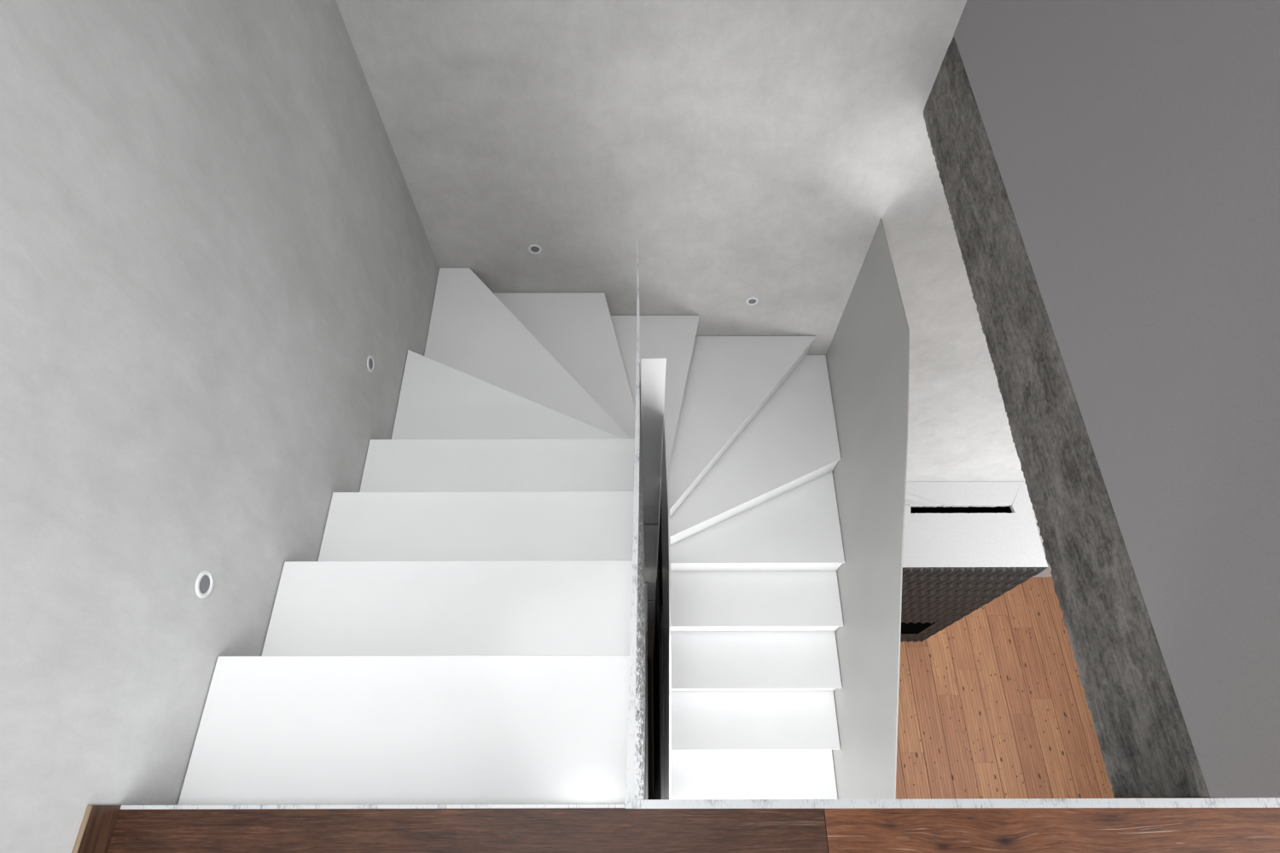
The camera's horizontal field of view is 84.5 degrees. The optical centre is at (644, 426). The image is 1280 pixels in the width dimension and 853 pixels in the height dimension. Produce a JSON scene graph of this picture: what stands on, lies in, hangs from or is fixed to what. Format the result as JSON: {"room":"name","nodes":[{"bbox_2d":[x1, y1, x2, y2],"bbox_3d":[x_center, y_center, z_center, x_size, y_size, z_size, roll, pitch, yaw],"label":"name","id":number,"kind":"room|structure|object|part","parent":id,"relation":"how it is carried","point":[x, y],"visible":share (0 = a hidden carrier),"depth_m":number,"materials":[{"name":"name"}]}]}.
{"room":"staircase","nodes":[
{"label":"staircase","id":0,"kind":"room"},
{"bbox_2d":[0,0,439,852],"bbox_3d":[-1.001,1.830,2.448,0.200,8.504,5.084,0,62,0],"label":"wall","id":1,"kind":"structure","parent":0,"point":[212,228],"depth_m":1.32,"materials":[{"name":"paint"}]},
{"bbox_2d":[71,805,121,852],"bbox_3d":[-0.898,1.778,0.562,0.009,0.073,2.599,0,62,0],"label":"baseboard","id":2,"kind":"structure","parent":1,"relation":"attached to","point":[97,826],"depth_m":1.15,"materials":[{"name":"brown wood"}]},
{"bbox_2d":[195,570,213,599],"bbox_3d":[-0.903,0.324,1.446,0.003,0.057,0.057,0,62,0],"label":"step light","id":3,"kind":"object","parent":1,"relation":"attached to","point":[204,584],"visible":1,"depth_m":1.45,"materials":[{"name":"white plastic"}]},
{"bbox_2d":[366,354,374,372],"bbox_3d":[-0.905,-0.207,2.326,0.003,0.057,0.057,0,62,0],"label":"step light","id":4,"kind":"object","parent":1,"relation":"attached to","point":[370,363],"visible":1,"depth_m":2.33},
{"bbox_2d":[106,808,1279,852],"bbox_3d":[0.654,1.322,0.856,3.098,0.019,1.512,0,62,0],"label":"floor","id":5,"kind":"structure","parent":0,"point":[604,830],"depth_m":1.19,"materials":[{"name":"brown wood"}]},
{"bbox_2d":[335,0,1052,577],"bbox_3d":[2.146,-0.509,3.693,6.506,8.504,0.200,0,62,0],"label":"wall","id":6,"kind":"structure","parent":0,"point":[760,149],"depth_m":2.58,"materials":[{"name":"paint"}]},
{"bbox_2d":[528,244,541,254],"bbox_3d":[-0.469,-0.755,3.003,0.057,0.057,0.003,0,62,0],"label":"step light","id":7,"kind":"object","parent":6,"relation":"attached to","point":[535,249],"visible":1,"depth_m":3.00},
{"bbox_2d":[745,297,758,305],"bbox_3d":[0.505,-0.589,3.319,0.057,0.057,0.003,0,62,0],"label":"step light","id":8,"kind":"object","parent":6,"relation":"attached to","point":[751,301],"visible":1,"depth_m":3.32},
{"bbox_2d":[580,576,1215,808],"bbox_3d":[2.190,4.289,6.007,6.169,0.100,6.084,0,62,0],"label":"floor","id":9,"kind":"structure","parent":0,"point":[1056,757],"depth_m":6.78,"materials":[{"name":"brown wood"}]},
{"bbox_2d":[120,219,1279,809],"bbox_3d":[0.652,1.379,4.158,3.104,5.901,2.682,0,62,0],"label":"staircase","id":10,"kind":"structure","parent":9,"relation":"on","point":[468,629],"depth_m":2.52,"materials":[{"name":"white paint"}]},
{"bbox_3d":[-0.465,0.690,1.280,0.863,0.172,0.007,0,62,0],"label":"edge trim","id":11,"kind":"part","parent":10,"relation":"part of","materials":[{"name":"white metal"}]},
{"bbox_3d":[-0.018,0.699,2.654,0.015,2.596,1.286,1,62,0],"label":"central guard plate","id":12,"kind":"part","parent":10,"relation":"part of","materials":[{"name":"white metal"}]},
{"bbox_3d":[-0.008,0.929,2.699,0.020,2.899,0.895,0,62,0],"label":"raw steel plate","id":13,"kind":"part","parent":10,"relation":"part of","materials":[{"name":"grey metal"}]},
{"bbox_3d":[-0.004,2.037,5.055,0.041,2.299,1.210,0,62,0],"label":"well plate","id":14,"kind":"part","parent":10,"relation":"part of","materials":[{"name":"metal"}]},
{"bbox_3d":[0.030,0.810,4.066,0.076,1.400,0.006,0,62,0],"label":"well plate","id":15,"kind":"part","parent":10,"relation":"part of","materials":[{"name":"metal"}]},
{"bbox_3d":[0.036,1.340,5.052,0.066,0.662,0.006,0,62,0],"label":"well plate","id":16,"kind":"part","parent":10,"relation":"part of","materials":[{"name":"metal"}]},
{"bbox_3d":[0.030,0.741,3.953,0.076,1.836,0.004,0,62,0],"label":"well plate","id":17,"kind":"part","parent":10,"relation":"part of","materials":[{"name":"metal"}]},
{"bbox_3d":[0.028,0.073,2.690,0.076,1.202,0.006,0,62,0],"label":"newel plate","id":18,"kind":"part","parent":10,"relation":"part of","materials":[{"name":"white metal"}]},
{"bbox_3d":[0.078,1.798,4.683,0.003,4.580,1.280,0,62,0],"label":"well plate","id":19,"kind":"part","parent":10,"relation":"part of","materials":[{"name":"black metal"}]},
{"bbox_3d":[0.074,1.267,3.147,0.002,0.690,0.770,0,62,0],"label":"well plate","id":20,"kind":"part","parent":10,"relation":"part of","materials":[{"name":"metal"}]},
{"bbox_3d":[0.070,0.635,2.437,0.005,1.079,1.215,0,62,0],"label":"guard plate","id":21,"kind":"part","parent":10,"relation":"part of","materials":[{"name":"black metal"}]},
{"bbox_3d":[0.962,0.889,3.243,0.005,2.375,2.682,0,62,0],"label":"guard plate","id":22,"kind":"part","parent":10,"relation":"part of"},
{"bbox_3d":[1.084,0.710,1.329,2.236,0.281,0.016,0,62,0],"label":"edge trim","id":23,"kind":"part","parent":10,"relation":"part of","materials":[{"name":"white metal"}]},
{"bbox_2d":[900,481,1047,642],"bbox_3d":[1.960,1.293,6.135,1.673,2.499,0.673,0,62,0],"label":"fireplace","id":24,"kind":"object","parent":9,"relation":"on","point":[967,545],"visible":0.37,"depth_m":5.07,"materials":[{"name":"white paint"}]},
{"bbox_2d":[923,35,1210,797],"bbox_3d":[1.151,-0.221,1.810,0.399,0.296,2.077,0,62,0],"label":"concrete beam","id":25,"kind":"structure","parent":0,"point":[1147,750],"depth_m":1.60,"materials":[{"name":"grey concrete"}]},
{"bbox_2d":[953,0,1279,797],"bbox_3d":[1.030,-0.897,0.542,0.160,2.578,2.078,0,62,0],"label":"wall","id":26,"kind":"structure","parent":0,"point":[1135,144],"depth_m":1.27,"materials":[{"name":"grey paint"}]},
{"bbox_2d":[1216,797,1274,798],"bbox_3d":[5.308,2.937,3.492,0.200,5.604,6.084,0,62,0],"label":"wall","id":27,"kind":"structure","parent":0,"point":[1216,798],"depth_m":6.12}
]}

